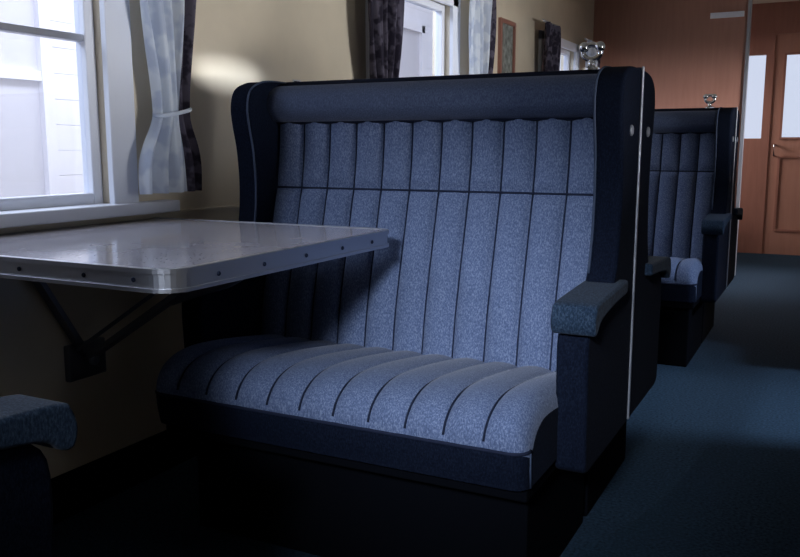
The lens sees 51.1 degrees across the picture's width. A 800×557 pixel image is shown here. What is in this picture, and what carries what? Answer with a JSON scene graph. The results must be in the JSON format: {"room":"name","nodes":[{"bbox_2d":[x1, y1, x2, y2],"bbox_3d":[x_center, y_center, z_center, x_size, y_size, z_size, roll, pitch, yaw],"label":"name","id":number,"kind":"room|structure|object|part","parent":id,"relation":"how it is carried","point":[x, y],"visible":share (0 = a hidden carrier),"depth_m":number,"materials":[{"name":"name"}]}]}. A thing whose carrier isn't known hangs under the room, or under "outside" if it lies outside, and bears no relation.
{"room":"train carriage","nodes":[
{"label":"train carriage","id":0,"kind":"room"},
{"bbox_2d":[0,0,45,197],"bbox_3d":[-2.466,-1.191,4.711,0.010,1.750,1.020,5,10,27],"label":"pane","id":1,"kind":"object","parent":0,"point":[21,146],"depth_m":5.06,"materials":[{"name":"glass"}]},
{"bbox_2d":[0,0,594,477],"bbox_3d":[-0.331,-0.682,3.359,0.100,2.300,8.200,5,10,27],"label":"wall","id":2,"kind":"structure","parent":0,"point":[236,43],"depth_m":2.63,"materials":[{"name":"beige paint"}]},
{"bbox_2d":[0,0,138,210],"bbox_3d":[-1.077,-0.593,1.833,0.092,0.945,1.240,5,10,27],"label":"window","id":3,"kind":"structure","parent":2,"relation":"in","point":[115,25],"depth_m":2.32,"materials":[{"name":"white paint"}]},
{"bbox_2d":[0,22,82,41],"bbox_3d":[-1.128,-0.579,1.793,0.030,0.020,1.120,5,10,27],"label":"transom","id":4,"kind":"object","parent":3,"relation":"attached to","point":[4,27],"visible":1,"depth_m":2.15,"materials":[{"name":"silver metal"}]},
{"bbox_3d":[-1.128,-0.146,1.860,0.040,0.035,1.120,5,10,27],"label":"sash","id":5,"kind":"part","parent":3,"relation":"part of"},
{"bbox_3d":[-0.866,-0.646,2.303,0.040,0.885,0.035,5,10,27],"label":"sash","id":6,"kind":"part","parent":3,"relation":"part of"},
{"bbox_2d":[0,199,179,227],"bbox_3d":[-1.062,-0.124,1.912,0.135,0.034,1.485,5,10,27],"label":"sill","id":7,"kind":"structure","parent":2,"relation":"attached to","point":[38,216],"depth_m":2.21,"materials":[{"name":"white paint"}]},
{"bbox_2d":[0,205,238,231],"bbox_3d":[-0.288,-0.327,3.376,0.010,0.010,8.170,5,10,27],"label":"trim","id":8,"kind":"structure","parent":2,"relation":"attached to","point":[229,206],"depth_m":2.37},
{"bbox_2d":[51,430,196,524],"bbox_3d":[-0.284,0.402,3.487,0.020,0.120,8.170,5,10,27],"label":"baseboard","id":9,"kind":"structure","parent":2,"relation":"attached to","point":[74,491],"depth_m":2.43,"materials":[{"name":"black paint"}]},
{"bbox_2d":[138,0,201,193],"bbox_3d":[-0.667,-0.721,2.385,0.080,0.948,0.310,5,10,27],"label":"window curtain","id":10,"kind":"object","parent":2,"relation":"hanging from","point":[170,158],"visible":1,"depth_m":2.40,"materials":[{"name":"white fabric"}]},
{"bbox_2d":[0,217,388,381],"bbox_3d":[-0.563,0.108,1.998,0.819,0.419,0.833,5,10,27],"label":"dining table","id":11,"kind":"object","parent":2,"relation":"attached to","point":[187,259],"visible":1,"depth_m":1.82,"materials":[{"name":"silver metal"}]},
{"bbox_3d":[-0.567,-0.080,1.970,0.795,0.036,0.801,4,10,27],"label":"panel","id":12,"kind":"part","parent":11,"relation":"part of","materials":[{"name":"laminate"}]},
{"bbox_2d":[368,0,404,78],"bbox_3d":[-0.070,-0.901,3.542,0.080,0.948,0.360,5,10,27],"label":"window curtain","id":13,"kind":"object","parent":2,"relation":"hanging from","point":[386,17],"visible":0.49,"depth_m":3.52,"materials":[{"name":"purple fabric"}]},
{"bbox_2d":[365,0,460,78],"bbox_3d":[0.054,-0.935,4.024,0.092,0.945,0.980,5,10,27],"label":"window","id":14,"kind":"structure","parent":2,"relation":"in","point":[455,11],"depth_m":4.32,"materials":[{"name":"white paint"}]},
{"bbox_3d":[0.024,-1.335,3.960,0.040,0.035,0.770,5,10,27],"label":"sash","id":15,"kind":"part","parent":14,"relation":"part of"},
{"bbox_3d":[0.207,-0.970,4.380,0.040,0.885,0.035,5,10,27],"label":"sash","id":16,"kind":"part","parent":14,"relation":"part of","materials":[{"name":"white wood"}]},
{"bbox_2d":[434,0,457,6],"bbox_3d":[0.078,-1.368,3.927,0.022,0.060,0.950,5,10,27],"label":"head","id":17,"kind":"object","parent":2,"relation":"attached to","point":[450,3],"visible":0.69,"depth_m":4.23},
{"bbox_2d":[469,0,496,73],"bbox_3d":[0.428,-1.052,4.506,0.080,0.948,0.410,5,10,27],"label":"window curtain","id":18,"kind":"object","parent":2,"relation":"hanging from","point":[482,13],"visible":0.4,"depth_m":4.47,"materials":[{"name":"white fabric"}]},
{"bbox_2d":[497,17,515,72],"bbox_3d":[0.645,-1.238,5.075,0.020,0.630,0.260,5,10,27],"label":"framed picture","id":19,"kind":"object","parent":2,"relation":"attached to","point":[506,28],"visible":0.49,"depth_m":5.04,"materials":[{"name":"brown wood"}]},
{"bbox_2d":[502,23,512,72],"bbox_3d":[0.640,-1.239,5.077,0.008,0.580,0.210,4,10,27],"label":"print","id":20,"kind":"object","parent":19,"relation":"attached to","point":[507,28],"depth_m":5.06},
{"bbox_2d":[542,19,560,70],"bbox_3d":[1.003,-1.226,5.619,0.080,0.948,0.360,5,10,27],"label":"window curtain","id":21,"kind":"object","parent":2,"relation":"hanging from","point":[552,33],"visible":0.29,"depth_m":5.52,"materials":[{"name":"purple fabric"}]},
{"bbox_2d":[538,30,579,71],"bbox_3d":[1.121,-1.258,6.093,0.092,0.945,0.960,5,10,27],"label":"window","id":22,"kind":"structure","parent":2,"relation":"in","point":[541,41],"depth_m":6.31,"materials":[{"name":"white paint"}]},
{"bbox_3d":[1.091,-1.658,6.029,0.040,0.035,0.750,5,10,27],"label":"sash","id":23,"kind":"part","parent":22,"relation":"part of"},
{"bbox_3d":[1.270,-1.292,6.440,0.040,0.885,0.035,5,10,27],"label":"sash","id":24,"kind":"part","parent":22,"relation":"part of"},
{"bbox_2d":[539,30,578,51],"bbox_3d":[1.146,-1.691,5.995,0.022,0.060,0.930,5,10,27],"label":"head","id":25,"kind":"object","parent":2,"relation":"attached to","point":[565,44],"visible":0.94,"depth_m":6.14},
{"bbox_2d":[585,38,599,67],"bbox_3d":[1.491,-1.374,6.565,0.080,0.948,0.410,5,10,27],"label":"window curtain","id":26,"kind":"object","parent":2,"relation":"hanging from","point":[591,52],"visible":0.09,"depth_m":6.43,"materials":[{"name":"fabric"}]},
{"bbox_2d":[399,28,418,76],"bbox_3d":[-0.013,-1.934,9.464,0.010,1.750,1.020,5,10,27],"label":"pane","id":27,"kind":"object","parent":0,"point":[409,64],"depth_m":9.60,"materials":[{"name":"glass"}]},
{"bbox_2d":[53,252,799,556],"bbox_3d":[1.333,0.496,3.593,3.020,0.100,10.000,5,10,27],"label":"floor","id":28,"kind":"structure","parent":0,"point":[710,467],"depth_m":2.53,"materials":[{"name":"blue carpet"}]},
{"bbox_2d":[0,394,77,556],"bbox_3d":[-0.825,0.211,1.031,0.674,1.255,0.481,5,10,27],"label":"seat","id":29,"kind":"object","parent":28,"relation":"on","point":[26,502],"visible":1,"depth_m":1.04,"materials":[{"name":"blue fabric"}]},
{"bbox_3d":[-0.576,0.122,0.884,0.070,0.896,0.430,4,10,27],"label":"wing panel","id":30,"kind":"part","parent":29,"relation":"part of","materials":[{"name":"blue fabric"}]},
{"bbox_2d":[155,41,670,556],"bbox_3d":[0.097,0.002,2.370,1.145,1.255,1.292,5,10,27],"label":"bench","id":31,"kind":"object","parent":28,"relation":"on","point":[469,384],"visible":0.95,"depth_m":2.09,"materials":[{"name":"blue fabric"}]},
{"bbox_3d":[-0.462,-0.114,2.396,0.070,0.896,0.430,4,10,27],"label":"wing panel","id":32,"kind":"part","parent":31,"relation":"part of","materials":[{"name":"blue fabric"}]},
{"bbox_2d":[156,334,557,490],"bbox_3d":[-0.073,0.269,2.050,0.958,0.175,0.497,4,10,27],"label":"cushion","id":33,"kind":"object","parent":31,"relation":"on","point":[481,411],"depth_m":1.86,"materials":[{"name":"blue fabric"}]},
{"bbox_3d":[0.042,-0.103,2.245,0.965,0.681,0.151,4,10,27],"label":"backrest","id":34,"kind":"part","parent":31,"relation":"part of","materials":[{"name":"blue fabric"}]},
{"bbox_3d":[0.460,-0.577,2.092,0.026,0.026,0.026,4,10,27],"label":"grab knob","id":35,"kind":"part","parent":31,"relation":"part of","materials":[{"name":"silver metal"}]},
{"bbox_3d":[0.478,-0.535,2.090,0.018,0.022,0.018,4,10,27],"label":"grab stem","id":36,"kind":"part","parent":31,"relation":"part of","materials":[{"name":"silver metal"}]},
{"bbox_3d":[0.460,-0.041,1.932,0.070,0.896,0.430,4,10,27],"label":"wing panel","id":37,"kind":"part","parent":31,"relation":"part of","materials":[{"name":"blue fabric"}]},
{"bbox_3d":[0.495,-0.574,2.075,0.026,0.026,0.026,4,10,27],"label":"grab knob","id":38,"kind":"part","parent":31,"relation":"part of","materials":[{"name":"silver metal"}]},
{"bbox_3d":[0.655,-0.100,2.310,0.070,0.896,0.430,4,10,27],"label":"wing panel","id":39,"kind":"part","parent":31,"relation":"part of","materials":[{"name":"blue fabric"}]},
{"bbox_2d":[648,94,742,366],"bbox_3d":[1.137,-0.313,4.386,1.145,1.255,1.292,5,10,27],"label":"bench","id":40,"kind":"object","parent":28,"relation":"on","point":[693,217],"visible":0.38,"depth_m":4.07,"materials":[{"name":"blue fabric"}]},
{"bbox_3d":[1.083,-0.418,4.261,0.965,0.681,0.151,4,10,27],"label":"backrest","id":41,"kind":"part","parent":40,"relation":"part of","materials":[{"name":"blue fabric"}]},
{"bbox_2d":[661,257,702,301],"bbox_3d":[0.968,-0.046,4.066,0.958,0.175,0.497,4,10,27],"label":"cushion","id":42,"kind":"object","parent":40,"relation":"on","point":[684,283],"depth_m":3.68,"materials":[{"name":"blue fabric"}]},
{"bbox_3d":[1.501,-0.356,3.947,0.070,0.896,0.430,4,10,27],"label":"wing panel","id":43,"kind":"part","parent":40,"relation":"part of","materials":[{"name":"blue fabric"}]},
{"bbox_3d":[1.696,-0.415,4.326,0.070,0.896,0.430,4,10,27],"label":"wing panel","id":44,"kind":"part","parent":40,"relation":"part of","materials":[{"name":"blue fabric"}]},
{"bbox_2d":[737,2,777,253],"bbox_3d":[2.883,-1.422,8.095,1.270,2.300,0.060,5,10,27],"label":"wall","id":45,"kind":"structure","parent":28,"relation":"on","point":[764,15],"depth_m":7.86,"materials":[{"name":"brown wood"}]},
{"bbox_2d":[593,0,748,207],"bbox_3d":[2.111,-1.203,6.698,1.180,2.300,0.040,5,10,27],"label":"wall partition","id":46,"kind":"structure","parent":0,"point":[688,55],"depth_m":6.55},
{"bbox_2d":[753,0,799,3],"bbox_3d":[1.333,-1.875,3.223,3.020,0.100,10.000,5,10,27],"label":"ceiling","id":47,"kind":"structure","parent":0,"point":[754,1],"depth_m":7.57,"materials":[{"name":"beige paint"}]},
{"bbox_2d":[776,1,799,33],"bbox_3d":[3.787,-2.348,7.483,0.760,0.280,0.060,5,10,27],"label":"wall","id":48,"kind":"structure","parent":0,"point":[788,15],"depth_m":7.58,"materials":[{"name":"brown wood"}]},
{"bbox_3d":[1.895,-1.356,7.672,0.100,2.300,1.600,5,10,27],"label":"wall","id":49,"kind":"structure","parent":0,"visible":0},
{"bbox_2d":[710,11,744,18],"bbox_3d":[2.481,-1.999,6.349,0.240,0.040,0.020,5,10,27],"label":"trim","id":50,"kind":"structure","parent":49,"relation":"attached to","point":[734,13],"depth_m":6.34,"materials":[{"name":"white paint"}]},
{"bbox_2d":[734,0,752,275],"bbox_3d":[2.634,-1.162,6.435,0.023,2.300,0.064,5,10,27],"label":"trim","id":51,"kind":"structure","parent":49,"relation":"attached to","point":[750,2],"depth_m":6.39,"materials":[{"name":"grey metal"}]},
{"label":"outside","id":52,"kind":"structure","parent":0,"visible":0},
{"bbox_3d":[1.381,1.362,5.181,26.000,0.100,26.000,5,10,27],"label":"ground","id":53,"kind":"structure","parent":52,"visible":0},
{"bbox_2d":[49,0,432,193],"bbox_3d":[-1.328,-1.128,7.326,0.300,4.158,16.000,5,10,27],"label":"weatherboards","id":54,"kind":"object","parent":53,"relation":"on","point":[61,12],"visible":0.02,"depth_m":5.40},
{"bbox_2d":[0,0,60,194],"bbox_3d":[-2.430,-1.189,4.693,0.090,1.950,1.180,5,10,27],"label":"trim","id":55,"kind":"object","parent":54,"relation":"attached to","point":[44,75],"visible":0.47,"depth_m":5.18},
{"bbox_2d":[403,18,424,76],"bbox_3d":[0.023,-1.931,9.446,0.090,1.950,1.180,5,10,27],"label":"trim","id":56,"kind":"object","parent":54,"relation":"attached to","point":[411,25],"visible":0.14,"depth_m":9.78,"materials":[{"name":"white wood"}]},
{"bbox_3d":[4.477,-1.296,7.291,0.790,2.300,0.060,5,10,27],"label":"wall","id":57,"kind":"structure","parent":0,"visible":0},
{"bbox_2d":[761,33,799,254],"bbox_3d":[3.787,-1.212,7.661,0.760,2.020,0.040,5,10,27],"label":"door","id":58,"kind":"structure","parent":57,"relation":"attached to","point":[788,198],"depth_m":7.79,"materials":[{"name":"red wood"}]},
{"bbox_2d":[773,156,799,231],"bbox_3d":[3.776,-0.774,7.707,0.590,0.700,0.010,5,10,27],"label":"bead","id":59,"kind":"object","parent":58,"relation":"attached to","point":[779,157],"visible":1,"depth_m":7.82,"materials":[{"name":"brown wood"}]},
{"bbox_2d":[779,52,799,138],"bbox_3d":[3.776,-1.653,7.569,0.590,0.780,0.010,5,10,27],"label":"pane bead","id":60,"kind":"object","parent":58,"relation":"attached to","point":[790,53],"visible":1,"depth_m":7.69}
]}

